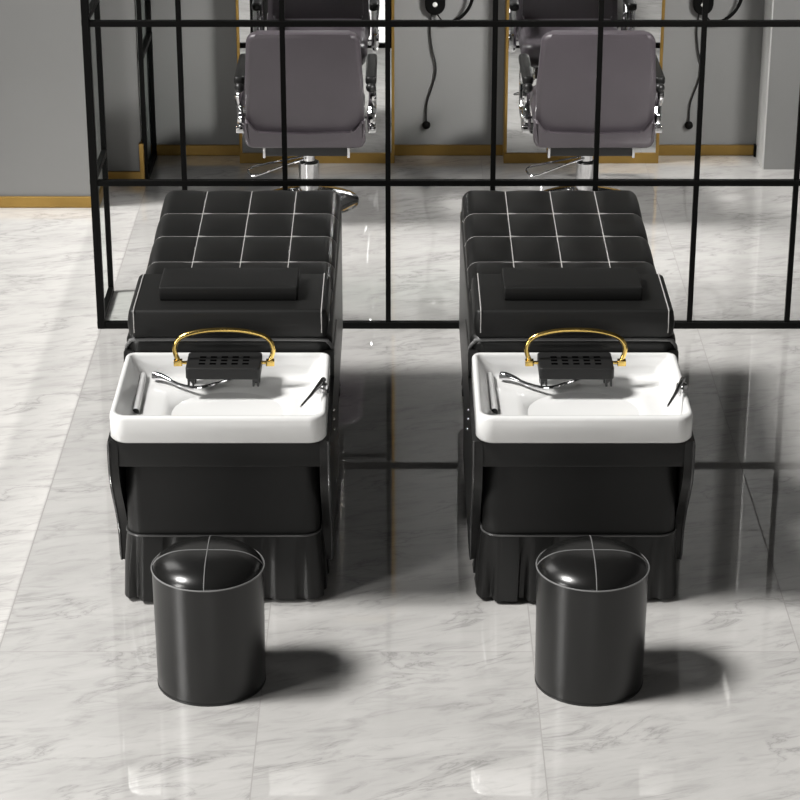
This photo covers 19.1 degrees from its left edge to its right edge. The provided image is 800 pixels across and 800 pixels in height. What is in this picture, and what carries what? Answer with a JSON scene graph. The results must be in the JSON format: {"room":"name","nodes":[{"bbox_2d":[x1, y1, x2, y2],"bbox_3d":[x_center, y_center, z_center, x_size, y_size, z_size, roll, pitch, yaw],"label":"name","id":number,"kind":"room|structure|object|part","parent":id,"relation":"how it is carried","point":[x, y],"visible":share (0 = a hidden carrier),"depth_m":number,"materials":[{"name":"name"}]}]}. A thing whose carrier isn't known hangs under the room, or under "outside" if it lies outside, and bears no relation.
{"room":"salon","nodes":[
{"label":"salon","id":0,"kind":"room"},
{"bbox_2d":[0,0,150,195],"bbox_3d":[-2.695,-2.760,10.393,3.010,3.700,0.990,0,23,0],"label":"wall","id":1,"kind":"structure","parent":0,"point":[44,139],"depth_m":10.54,"materials":[{"name":"grey paint"}]},
{"bbox_2d":[0,196,90,207],"bbox_3d":[-2.378,-0.885,10.644,2.043,0.052,0.012,0,23,0],"label":"baseboard","id":2,"kind":"structure","parent":1,"relation":"attached to","point":[5,201],"depth_m":10.64,"materials":[{"name":"gold metal"}]},
{"bbox_2d":[99,171,139,203],"bbox_3d":[-1.274,-0.958,10.815,0.167,0.052,0.382,0,23,0],"label":"baseboard","id":3,"kind":"structure","parent":1,"relation":"attached to","point":[111,174],"depth_m":10.97,"materials":[{"name":"gold metal"}]},
{"bbox_2d":[139,140,144,178],"bbox_3d":[-1.187,-1.108,10.991,0.022,0.190,0.100,0,23,0],"label":"trim","id":4,"kind":"structure","parent":1,"relation":"attached to","point":[141,145],"depth_m":10.94,"materials":[{"name":"gold metal"}]},
{"bbox_2d":[0,156,799,799],"bbox_3d":[0.000,1.206,5.911,8.400,0.100,12.340,0,23,0],"label":"floor","id":5,"kind":"structure","parent":0,"point":[399,681],"depth_m":7.38,"materials":[{"name":"stone"}]},
{"bbox_2d":[151,535,265,706],"bbox_3d":[-0.534,0.603,6.676,0.317,0.412,0.317,0,23,0],"label":"stool","id":6,"kind":"object","parent":5,"relation":"on","point":[208,591],"visible":1,"depth_m":6.57,"materials":[{"name":"black leather"}]},
{"bbox_3d":[-0.534,0.443,6.609,0.307,0.060,0.307,0,23,0],"label":"seat","id":7,"kind":"part","parent":6,"relation":"part of","materials":[{"name":"black leather"}]},
{"bbox_2d":[107,190,342,600],"bbox_3d":[-0.529,-0.087,7.821,0.661,0.765,1.860,0,23,0],"label":"bed","id":8,"kind":"object","parent":5,"relation":"on","point":[257,467],"visible":0.88,"depth_m":7.18,"materials":[{"name":"black leather"}]},
{"bbox_3d":[-0.839,0.116,7.427,0.031,0.555,0.924,0,23,0],"label":"panel","id":9,"kind":"part","parent":8,"relation":"part of","materials":[{"name":"black leather"}]},
{"bbox_2d":[110,352,330,442],"bbox_3d":[-0.529,0.031,7.139,0.630,0.174,0.512,0,23,0],"label":"basin","id":10,"kind":"object","parent":8,"relation":"in","point":[153,402],"depth_m":7.14,"materials":[{"name":"white ceramic"}]},
{"bbox_2d":[172,327,275,386],"bbox_3d":[-0.534,-0.129,7.224,0.313,0.191,0.134,0,23,0],"label":"neck rest","id":11,"kind":"object","parent":8,"relation":"on","point":[199,365],"visible":1,"depth_m":7.19,"materials":[{"name":"gold metal"}]},
{"bbox_2d":[159,268,299,299],"bbox_3d":[-0.532,-0.365,7.447,0.430,0.045,0.187,0,23,0],"label":"pillow","id":12,"kind":"object","parent":8,"relation":"on","point":[176,283],"visible":1,"depth_m":7.38,"materials":[{"name":"black leather"}]},
{"bbox_3d":[-0.529,-0.486,8.086,0.628,0.158,1.060,0,23,0],"label":"mattress","id":13,"kind":"part","parent":8,"relation":"part of","materials":[{"name":"black leather"}]},
{"bbox_2d":[300,377,328,406],"bbox_3d":[-0.251,-0.018,6.988,0.080,0.044,0.165,0,23,0],"label":"mixer tap","id":14,"kind":"object","parent":8,"relation":"on","point":[321,388],"depth_m":7.02,"materials":[{"name":"silver metal"}]},
{"bbox_3d":[-0.219,0.116,7.427,0.031,0.555,0.924,0,23,0],"label":"panel","id":15,"kind":"part","parent":8,"relation":"part of","materials":[{"name":"black leather"}]},
{"bbox_2d":[234,30,376,213],"bbox_3d":[-0.408,-1.286,10.516,0.614,0.889,0.852,0,23,0],"label":"chair","id":16,"kind":"object","parent":5,"relation":"on","point":[325,96],"visible":0.94,"depth_m":10.15,"materials":[{"name":"grey leather"}]},
{"bbox_3d":[-0.691,-1.344,10.237,0.044,0.044,0.044,0,23,0],"label":"knob","id":17,"kind":"part","parent":16,"relation":"part of","materials":[{"name":"black plastic"}]},
{"bbox_3d":[-0.691,-1.447,10.409,0.048,0.040,0.405,0,23,0],"label":"armrest","id":18,"kind":"part","parent":16,"relation":"part of","materials":[{"name":"black leather"}]},
{"bbox_3d":[-0.408,-1.326,10.142,0.504,0.523,0.196,0,23,0],"label":"backrest","id":19,"kind":"part","parent":16,"relation":"part of","materials":[{"name":"grey leather"}]},
{"bbox_3d":[-0.408,-1.179,10.556,0.360,0.082,0.405,0,23,0],"label":"seat","id":20,"kind":"part","parent":16,"relation":"part of","materials":[{"name":"grey leather"}]},
{"bbox_3d":[-0.125,-1.447,10.409,0.048,0.040,0.405,0,23,0],"label":"armrest","id":21,"kind":"part","parent":16,"relation":"part of","materials":[{"name":"black leather"}]},
{"bbox_3d":[-0.125,-1.344,10.237,0.044,0.044,0.044,0,23,0],"label":"knob","id":22,"kind":"part","parent":16,"relation":"part of","materials":[{"name":"black plastic"}]},
{"bbox_2d":[235,0,394,162],"bbox_3d":[-0.392,-2.271,10.840,0.732,2.450,0.125,0,23,0],"label":"mirror","id":23,"kind":"object","parent":5,"relation":"on","point":[372,39],"visible":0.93,"depth_m":11.03,"materials":[{"name":"gold metal"}]},
{"bbox_2d":[80,0,799,328],"bbox_3d":[0.746,-1.874,9.841,3.856,2.500,2.287,0,23,0],"label":"partition","id":24,"kind":"object","parent":5,"relation":"on","point":[87,9],"depth_m":9.05,"materials":[{"name":"black metal"}]},
{"bbox_3d":[-1.171,-1.473,9.002,0.022,0.024,0.390,0,23,0],"label":"rail","id":25,"kind":"part","parent":24,"relation":"part of","materials":[{"name":"black metal"}]},
{"bbox_3d":[-1.164,-1.433,8.802,0.029,2.500,0.029,0,23,0],"label":"post","id":26,"kind":"part","parent":24,"relation":"part of","materials":[{"name":"black metal"}]},
{"bbox_3d":[-1.171,-0.905,9.243,0.022,0.024,0.390,0,23,0],"label":"rail","id":27,"kind":"part","parent":24,"relation":"part of","materials":[{"name":"black metal"}]},
{"bbox_3d":[-1.172,-1.589,9.170,0.021,2.500,0.021,0,23,0],"label":"post","id":28,"kind":"part","parent":24,"relation":"part of","materials":[{"name":"black metal"}]},
{"bbox_3d":[-1.171,-0.372,9.469,0.022,0.024,0.390,0,23,0],"label":"rail","id":29,"kind":"part","parent":24,"relation":"part of","materials":[{"name":"black metal"}]},
{"bbox_3d":[-1.172,-2.159,10.512,0.021,2.500,0.021,0,23,0],"label":"post","id":30,"kind":"part","parent":24,"relation":"part of","materials":[{"name":"black metal"}]},
{"bbox_3d":[-1.171,-1.632,10.955,0.022,0.024,0.394,0,23,0],"label":"rail","id":31,"kind":"part","parent":24,"relation":"part of","materials":[{"name":"black metal"}]},
{"bbox_3d":[-1.172,-2.317,10.884,0.021,2.500,0.021,0,23,0],"label":"post","id":32,"kind":"part","parent":24,"relation":"part of","materials":[{"name":"black"}]},
{"bbox_3d":[-1.171,-1.099,11.181,0.022,0.024,0.394,0,23,0],"label":"rail","id":33,"kind":"part","parent":24,"relation":"part of","materials":[{"name":"black metal"}]},
{"bbox_3d":[0.755,-1.395,8.818,3.810,0.023,0.022,0,23,0],"label":"rail","id":34,"kind":"part","parent":24,"relation":"part of","materials":[{"name":"black metal"}]},
{"bbox_3d":[0.755,-0.827,9.059,3.810,0.023,0.022,0,23,0],"label":"rail","id":35,"kind":"part","parent":24,"relation":"part of","materials":[{"name":"black metal"}]},
{"bbox_3d":[0.755,-0.294,9.285,3.810,0.026,0.026,0,23,0],"label":"rail","id":36,"kind":"part","parent":24,"relation":"part of","materials":[{"name":"black metal"}]},
{"bbox_2d":[459,190,695,601],"bbox_3d":[0.536,-0.087,7.821,0.661,0.765,1.860,0,23,0],"label":"bed","id":37,"kind":"object","parent":5,"relation":"on","point":[544,467],"visible":0.88,"depth_m":7.19,"materials":[{"name":"black leather"}]},
{"bbox_3d":[0.226,0.116,7.427,0.031,0.555,0.924,0,23,0],"label":"panel","id":38,"kind":"part","parent":37,"relation":"part of","materials":[{"name":"black leather"}]},
{"bbox_3d":[0.536,-0.486,8.086,0.628,0.158,1.060,0,23,0],"label":"mattress","id":39,"kind":"part","parent":37,"relation":"part of","materials":[{"name":"black leather"}]},
{"bbox_2d":[501,268,642,299],"bbox_3d":[0.536,-0.365,7.447,0.430,0.045,0.187,0,23,0],"label":"pillow","id":40,"kind":"object","parent":37,"relation":"on","point":[517,283],"visible":1,"depth_m":7.38,"materials":[{"name":"black leather"}]},
{"bbox_2d":[524,327,627,386],"bbox_3d":[0.533,-0.129,7.224,0.313,0.191,0.134,0,23,0],"label":"arch","id":41,"kind":"object","parent":37,"relation":"on","point":[551,365],"visible":1,"depth_m":7.19,"materials":[{"name":"gold metal"}]},
{"bbox_2d":[472,352,692,442],"bbox_3d":[0.536,0.031,7.139,0.630,0.174,0.512,0,23,0],"label":"basin","id":42,"kind":"object","parent":37,"relation":"in","point":[643,404],"depth_m":7.14,"materials":[{"name":"white ceramic"}]},
{"bbox_2d":[667,377,687,406],"bbox_3d":[0.814,-0.018,6.988,0.080,0.044,0.165,0,23,0],"label":"mixer tap","id":43,"kind":"object","parent":37,"relation":"on","point":[681,389],"depth_m":7.02,"materials":[{"name":"silver metal"}]},
{"bbox_3d":[0.846,0.116,7.427,0.031,0.555,0.924,0,23,0],"label":"panel","id":44,"kind":"part","parent":37,"relation":"part of","materials":[{"name":"black leather"}]},
{"bbox_2d":[503,0,664,162],"bbox_3d":[0.856,-2.271,10.840,0.732,2.450,0.125,0,23,0],"label":"mirror","id":45,"kind":"object","parent":5,"relation":"on","point":[518,147],"visible":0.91,"depth_m":11.04,"materials":[{"name":"gold metal"}]},
{"bbox_2d":[519,30,664,191],"bbox_3d":[0.834,-1.286,10.516,0.614,0.889,0.852,0,23,0],"label":"chair","id":46,"kind":"object","parent":5,"relation":"on","point":[561,101],"visible":0.89,"depth_m":10.14,"materials":[{"name":"grey leather"}]},
{"bbox_3d":[0.551,-1.447,10.409,0.048,0.040,0.405,0,23,0],"label":"armrest","id":47,"kind":"part","parent":46,"relation":"part of","materials":[{"name":"black leather"}]},
{"bbox_3d":[0.551,-1.344,10.237,0.044,0.044,0.044,0,23,0],"label":"knob","id":48,"kind":"part","parent":46,"relation":"part of","materials":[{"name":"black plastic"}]},
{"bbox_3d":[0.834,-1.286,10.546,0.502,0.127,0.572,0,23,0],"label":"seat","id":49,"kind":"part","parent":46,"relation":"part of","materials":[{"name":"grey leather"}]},
{"bbox_3d":[0.834,-1.179,10.556,0.360,0.082,0.405,0,23,0],"label":"seat","id":50,"kind":"part","parent":46,"relation":"part of","materials":[{"name":"grey leather"}]},
{"bbox_3d":[0.834,-1.326,10.142,0.504,0.523,0.196,0,23,0],"label":"backrest","id":51,"kind":"part","parent":46,"relation":"part of","materials":[{"name":"grey leather"}]},
{"bbox_3d":[1.117,-1.447,10.409,0.048,0.040,0.405,0,23,0],"label":"armrest","id":52,"kind":"part","parent":46,"relation":"part of","materials":[{"name":"black leather"}]},
{"bbox_3d":[1.117,-1.344,10.237,0.044,0.044,0.044,0,23,0],"label":"knob","id":53,"kind":"part","parent":46,"relation":"part of","materials":[{"name":"black plastic"}]},
{"bbox_2d":[535,535,649,706],"bbox_3d":[0.535,0.603,6.676,0.317,0.412,0.317,0,23,0],"label":"stool","id":54,"kind":"object","parent":5,"relation":"on","point":[591,591],"visible":1,"depth_m":6.57,"materials":[{"name":"black leather"}]},
{"bbox_3d":[0.535,0.443,6.609,0.307,0.060,0.307,0,23,0],"label":"seat","id":55,"kind":"part","parent":54,"relation":"part of","materials":[{"name":"black leather"}]},
{"bbox_2d":[145,0,764,144],"bbox_3d":[0.258,-2.914,10.756,2.896,3.700,0.200,0,23,0],"label":"wall","id":56,"kind":"structure","parent":0,"point":[459,103],"depth_m":11.24,"materials":[{"name":"grey paint"}]},
{"bbox_2d":[422,0,473,128],"bbox_3d":[0.226,-1.672,11.144,0.241,0.845,0.060,0,23,0],"label":"hair dryer","id":57,"kind":"object","parent":56,"relation":"attached to","point":[434,7],"visible":0.88,"depth_m":11.08,"materials":[{"name":"black plastic"}]},
{"bbox_3d":[0.147,-1.560,11.209,0.054,0.524,0.011,0,23,0],"label":"cord","id":58,"kind":"part","parent":57,"relation":"part of","materials":[{"name":"black rubber"}]},
{"bbox_3d":[0.163,-1.931,11.046,0.094,0.290,0.035,0,23,0],"label":"plate","id":59,"kind":"part","parent":57,"relation":"part of","materials":[{"name":"black"}]},
{"bbox_2d":[151,145,753,155],"bbox_3d":[0.250,-1.194,11.371,2.880,0.052,0.012,0,23,0],"label":"baseboard","id":60,"kind":"structure","parent":56,"relation":"attached to","point":[162,150],"depth_m":11.37,"materials":[{"name":"gold metal"}]},
{"bbox_2d":[685,0,742,128],"bbox_3d":[1.474,-1.672,11.144,0.241,0.845,0.060,0,23,0],"label":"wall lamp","id":61,"kind":"object","parent":56,"relation":"attached to","point":[697,4],"visible":0.71,"depth_m":11.08,"materials":[{"name":"black"}]},
{"bbox_3d":[1.395,-1.560,11.209,0.054,0.524,0.011,0,23,0],"label":"cord","id":62,"kind":"part","parent":61,"relation":"part of","materials":[{"name":"black rubber"}]},
{"bbox_3d":[1.411,-1.931,11.046,0.094,0.290,0.035,0,23,0],"label":"plate","id":63,"kind":"part","parent":61,"relation":"part of","materials":[{"name":"black"}]},
{"bbox_2d":[753,144,756,156],"bbox_3d":[1.694,-1.192,11.362,0.011,0.056,0.030,0,23,0],"label":"trim","id":64,"kind":"structure","parent":56,"relation":"attached to","point":[755,145],"depth_m":11.35,"materials":[{"name":"black"}]},
{"bbox_2d":[756,0,773,169],"bbox_3d":[1.703,-2.830,10.557,0.006,3.700,0.232,0,23,0],"label":"wall","id":65,"kind":"structure","parent":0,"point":[769,4],"depth_m":11.10,"materials":[{"name":"grey paint"}]},
{"bbox_2d":[764,0,799,168],"bbox_3d":[2.953,-2.870,10.650,2.494,3.700,0.430,0,23,0],"label":"wall pier","id":66,"kind":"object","parent":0,"point":[784,75],"visible":0.5,"depth_m":11.03,"materials":[{"name":"grey paint"}]}
]}

